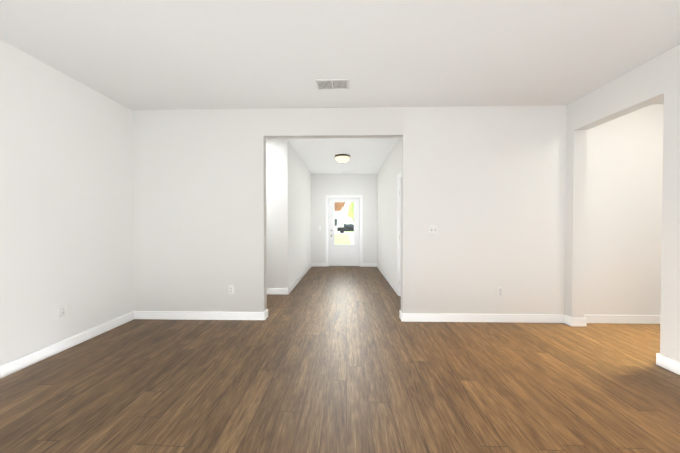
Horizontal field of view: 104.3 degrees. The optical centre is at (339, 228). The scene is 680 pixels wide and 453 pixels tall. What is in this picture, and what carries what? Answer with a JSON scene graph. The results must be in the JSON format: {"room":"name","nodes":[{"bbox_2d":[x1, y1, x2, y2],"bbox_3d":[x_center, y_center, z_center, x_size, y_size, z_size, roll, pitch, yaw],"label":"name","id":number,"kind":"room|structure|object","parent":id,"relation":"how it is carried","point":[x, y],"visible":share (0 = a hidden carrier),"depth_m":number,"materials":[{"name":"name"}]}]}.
{"room":"empty living room","nodes":[
{"label":"empty living room","id":0,"kind":"room"},
{"bbox_2d":[0,40,133,364],"bbox_3d":[-2.812,-0.152,1.821,0.120,2.740,6.075,0,1,1],"label":"wall","id":1,"kind":"structure","parent":0,"point":[66,200],"depth_m":2.57,"materials":[{"name":"paint"}]},
{"bbox_2d":[58,304,65,317],"bbox_3d":[-2.729,0.813,2.604,0.008,0.114,0.070,0,1,1],"label":"outlet","id":2,"kind":"object","parent":1,"relation":"attached to","point":[61,310],"visible":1,"depth_m":2.59,"materials":[{"name":"white plastic"}]},
{"bbox_2d":[0,311,133,378],"bbox_3d":[-2.761,1.175,1.136,0.016,0.105,4.674,0,1,1],"label":"baseboard","id":3,"kind":"structure","parent":1,"relation":"attached to","point":[16,365],"depth_m":2.57,"materials":[{"name":"paint"}]},
{"bbox_2d":[266,140,281,288],"bbox_3d":[-1.857,-0.190,4.778,1.645,2.740,0.115,0,1,1],"label":"wall","id":4,"kind":"structure","parent":0,"point":[273,199],"depth_m":4.70,"materials":[{"name":"paint"}]},
{"bbox_2d":[267,288,287,294],"bbox_3d":[-1.801,1.129,4.728,1.760,0.105,0.016,0,1,1],"label":"baseboard","id":5,"kind":"structure","parent":4,"relation":"attached to","point":[277,291],"depth_m":4.70,"materials":[{"name":"paint"}]},
{"bbox_2d":[281,140,310,288],"bbox_3d":[-0.938,-0.210,6.354,0.115,2.740,3.310,0,1,1],"label":"wall","id":6,"kind":"structure","parent":0,"point":[295,218],"depth_m":5.26,"materials":[{"name":"paint"}]},
{"bbox_2d":[288,263,311,294],"bbox_3d":[-0.875,1.109,6.278,0.016,0.105,3.160,0,1,1],"label":"baseboard","id":7,"kind":"structure","parent":6,"relation":"attached to","point":[294,284],"depth_m":5.67,"materials":[{"name":"paint"}]},
{"bbox_2d":[0,266,679,452],"bbox_3d":[2.058,1.230,3.218,10.150,0.060,9.470,0,1,1],"label":"floor","id":8,"kind":"structure","parent":0,"point":[337,359],"depth_m":2.03,"materials":[{"name":"brown wood"}]},
{"bbox_2d":[0,0,679,173],"bbox_3d":[2.058,-1.589,3.182,10.150,0.100,9.470,0,1,1],"label":"ceiling","id":9,"kind":"structure","parent":0,"point":[188,54],"depth_m":2.27,"materials":[{"name":"paint"}]},
{"bbox_2d":[315,79,348,89],"bbox_3d":[-0.076,-1.529,2.820,0.345,0.012,0.200,0,1,1],"label":"ceiling vent","id":10,"kind":"object","parent":9,"relation":"in","point":[332,84],"visible":0.98,"depth_m":2.81,"materials":[{"name":"white metal"}]},
{"bbox_2d":[335,154,349,163],"bbox_3d":[0.065,-1.490,5.758,0.340,0.165,0.340,0,1,1],"label":"light","id":11,"kind":"object","parent":9,"relation":"attached to","point":[342,158],"visible":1,"depth_m":5.65,"materials":[{"name":"white glass"}]},
{"bbox_2d":[311,174,376,262],"bbox_3d":[0.138,-0.230,7.908,1.960,2.740,0.150,0,1,1],"label":"wall","id":12,"kind":"structure","parent":0,"point":[319,187],"depth_m":7.83,"materials":[{"name":"paint"}]},
{"bbox_2d":[312,263,325,266],"bbox_3d":[-0.629,1.088,7.860,0.431,0.105,0.016,0,1,1],"label":"baseboard","id":13,"kind":"structure","parent":12,"relation":"attached to","point":[318,264],"depth_m":7.85,"materials":[{"name":"paint"}]},
{"bbox_2d":[329,198,358,265],"bbox_3d":[0.147,0.121,7.877,0.924,2.012,0.137,0,1,1],"label":"front door","id":14,"kind":"structure","parent":12,"relation":"in","point":[343,254],"depth_m":7.89,"materials":[{"name":"paint"}]},
{"bbox_2d":[328,174,359,194],"bbox_3d":[0.137,-1.255,7.895,0.950,0.690,0.150,0,1,1],"label":"lintel","id":15,"kind":"object","parent":12,"relation":"attached to","point":[343,184],"visible":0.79,"depth_m":7.82,"materials":[{"name":"paint"}]},
{"bbox_2d":[326,195,362,266],"bbox_3d":[0.137,0.079,7.903,1.096,2.123,0.168,0,1,1],"label":"door frame","id":16,"kind":"structure","parent":12,"relation":"attached to","point":[360,197],"depth_m":7.82,"materials":[{"name":"paint"}]},
{"bbox_2d":[363,263,376,266],"bbox_3d":[0.900,1.089,7.823,0.431,0.105,0.016,0,1,1],"label":"baseboard","id":17,"kind":"structure","parent":12,"relation":"attached to","point":[369,264],"depth_m":7.82,"materials":[{"name":"paint"}]},
{"bbox_2d":[377,140,398,286],"bbox_3d":[1.136,-0.209,6.283,0.115,2.740,3.350,0,1,1],"label":"wall","id":18,"kind":"structure","parent":0,"point":[388,173],"depth_m":5.76,"materials":[{"name":"paint"}]},
{"bbox_2d":[377,264,396,293],"bbox_3d":[1.069,1.109,6.257,0.016,0.105,3.108,0,1,1],"label":"baseboard","id":19,"kind":"structure","parent":18,"relation":"attached to","point":[391,283],"depth_m":5.66,"materials":[{"name":"paint"}]},
{"bbox_2d":[397,172,400,295],"bbox_3d":[1.076,0.128,4.203,0.133,2.120,0.970,0,1,1],"label":"door frame","id":20,"kind":"structure","parent":18,"relation":"attached to","point":[398,230],"depth_m":4.61,"materials":[{"name":"paint"}]},
{"bbox_2d":[399,179,400,295],"bbox_3d":[1.019,0.170,4.212,0.112,2.012,0.792,0,1,1],"label":"closet door","id":21,"kind":"structure","parent":18,"relation":"in","point":[400,239],"depth_m":4.55,"materials":[{"name":"paint"}]},
{"bbox_2d":[399,138,400,172],"bbox_3d":[1.085,-1.205,4.186,0.115,0.695,0.820,0,1,1],"label":"lintel","id":22,"kind":"object","parent":18,"relation":"attached to","point":[399,155],"visible":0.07,"depth_m":4.58,"materials":[{"name":"paint"}]},
{"bbox_2d":[132,104,663,314],"bbox_3d":[2.113,-0.172,3.411,9.650,2.740,0.115,0,1,1],"label":"wall","id":23,"kind":"structure","parent":0,"point":[483,188],"depth_m":3.37,"materials":[{"name":"paint"}]},
{"bbox_2d":[134,311,263,319],"bbox_3d":[-1.848,1.145,3.459,1.728,0.105,0.016,0,1,1],"label":"baseboard","id":24,"kind":"structure","parent":23,"relation":"attached to","point":[181,315],"depth_m":3.45,"materials":[{"name":"paint"}]},
{"bbox_2d":[229,285,233,293],"bbox_3d":[-1.413,0.804,3.448,0.070,0.114,0.008,0,1,1],"label":"electrical outlet","id":25,"kind":"object","parent":23,"relation":"attached to","point":[231,289],"visible":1,"depth_m":3.45,"materials":[{"name":"white plastic"}]},
{"bbox_2d":[264,309,267,319],"bbox_3d":[-0.975,1.144,3.503,0.016,0.105,0.147,0,1,1],"label":"baseboard","id":26,"kind":"structure","parent":23,"relation":"attached to","point":[265,314],"depth_m":3.46,"materials":[{"name":"paint"}]},
{"bbox_2d":[399,310,402,321],"bbox_3d":[0.805,1.145,3.460,0.016,0.105,0.147,0,1,1],"label":"baseboard","id":27,"kind":"structure","parent":23,"relation":"attached to","point":[400,315],"depth_m":3.42,"materials":[{"name":"paint"}]},
{"bbox_2d":[429,225,437,233],"bbox_3d":[1.196,0.020,3.370,0.116,0.114,0.016,0,1,1],"label":"double light switch","id":28,"kind":"object","parent":23,"relation":"attached to","point":[433,229],"visible":1,"depth_m":3.37,"materials":[{"name":"white plastic"}]},
{"bbox_2d":[403,313,563,322],"bbox_3d":[1.823,1.146,3.370,2.024,0.105,0.016,0,1,1],"label":"baseboard","id":29,"kind":"structure","parent":23,"relation":"attached to","point":[508,318],"depth_m":3.36,"materials":[{"name":"paint"}]},
{"bbox_2d":[497,287,502,295],"bbox_3d":[2.037,0.805,3.364,0.070,0.114,0.008,0,1,1],"label":"electrical outlet","id":30,"kind":"object","parent":23,"relation":"attached to","point":[499,291],"visible":1,"depth_m":3.36,"materials":[{"name":"white plastic"}]},
{"bbox_2d":[584,315,660,323],"bbox_3d":[4.976,1.147,3.293,3.920,0.105,0.016,0,1,1],"label":"baseboard","id":31,"kind":"structure","parent":23,"relation":"attached to","point":[638,319],"depth_m":3.32,"materials":[{"name":"paint"}]},
{"bbox_2d":[564,102,586,317],"bbox_3d":[2.924,-0.171,3.279,0.150,2.740,0.110,0,1,1],"label":"wall","id":32,"kind":"structure","parent":0,"point":[575,222],"depth_m":3.23,"materials":[{"name":"paint"}]},
{"bbox_2d":[564,315,571,325],"bbox_3d":[2.841,1.147,3.298,0.016,0.105,0.110,0,1,1],"label":"baseboard","id":33,"kind":"structure","parent":32,"relation":"attached to","point":[567,319],"depth_m":3.29,"materials":[{"name":"paint"}]},
{"bbox_2d":[571,318,586,325],"bbox_3d":[2.923,1.148,3.233,0.182,0.105,0.016,0,1,1],"label":"baseboard","id":34,"kind":"structure","parent":32,"relation":"attached to","point":[578,321],"depth_m":3.23,"materials":[{"name":"paint"}]},
{"bbox_2d":[574,44,679,361],"bbox_3d":[2.867,-0.141,0.935,0.150,2.740,4.580,0,1,1],"label":"wall","id":35,"kind":"structure","parent":0,"point":[670,310],"depth_m":2.29,"materials":[{"name":"paint"}]},
{"bbox_2d":[658,354,679,374],"bbox_3d":[2.773,1.183,0.499,0.016,0.105,3.670,0,1,1],"label":"baseboard","id":36,"kind":"structure","parent":35,"relation":"attached to","point":[668,363],"depth_m":2.25,"materials":[{"name":"paint"}]},
{"label":"outside","id":37,"kind":"structure","parent":0,"visible":0},
{"bbox_2d":[335,231,353,243],"bbox_3d":[0.805,0.927,38.983,80.000,0.130,61.980,0,1,1],"label":"ground","id":38,"kind":"structure","parent":37,"point":[341,238],"depth_m":26.18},
{"bbox_2d":[335,202,344,210],"bbox_3d":[-0.842,-1.633,16.560,2.652,5.564,2.552,0,1,1],"label":"tree","id":39,"kind":"object","parent":38,"relation":"on","point":[338,206],"depth_m":15.57,"materials":[{"name":"brown"}]},
{"bbox_2d":[335,210,347,231],"bbox_3d":[-3.691,-1.560,55.557,10.800,4.420,7.800,0,1,1],"label":"house","id":40,"kind":"structure","parent":38,"relation":"on","point":[339,216],"depth_m":51.97,"materials":[{"name":"white"}]},
{"bbox_2d":[335,232,353,233],"bbox_3d":[0.914,0.795,43.471,80.000,0.020,7.000,0,1,1],"label":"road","id":41,"kind":"structure","parent":38,"relation":"on","point":[344,233],"depth_m":40.53,"materials":[{"name":"grey"}]},
{"bbox_2d":[337,224,353,232],"bbox_3d":[1.814,0.045,43.439,4.400,1.520,1.920,0,1,1],"label":"car","id":42,"kind":"object","parent":41,"relation":"on","point":[344,228],"depth_m":42.58,"materials":[{"name":"grey"}]},
{"bbox_2d":[348,204,353,218],"bbox_3d":[5.878,-4.296,62.151,7.968,9.722,8.493,0,1,1],"label":"tree","id":43,"kind":"object","parent":38,"relation":"on","point":[351,211],"depth_m":59.31,"materials":[{"name":"yellow plant"}]},
{"bbox_2d":[349,234,353,243],"bbox_3d":[1.533,1.037,24.761,1.050,0.015,30.380,0,1,1],"label":"ground","id":44,"kind":"structure","parent":38,"relation":"on","point":[351,237],"depth_m":26.91,"materials":[{"name":"white"}]},
{"bbox_2d":[342,202,353,223],"bbox_3d":[1.542,-22.018,68.923,120.000,45.250,0.500,0,1,1],"label":"sky","id":45,"kind":"structure","parent":37,"point":[348,220],"depth_m":68.89,"materials":[{"name":"white"}]}
]}

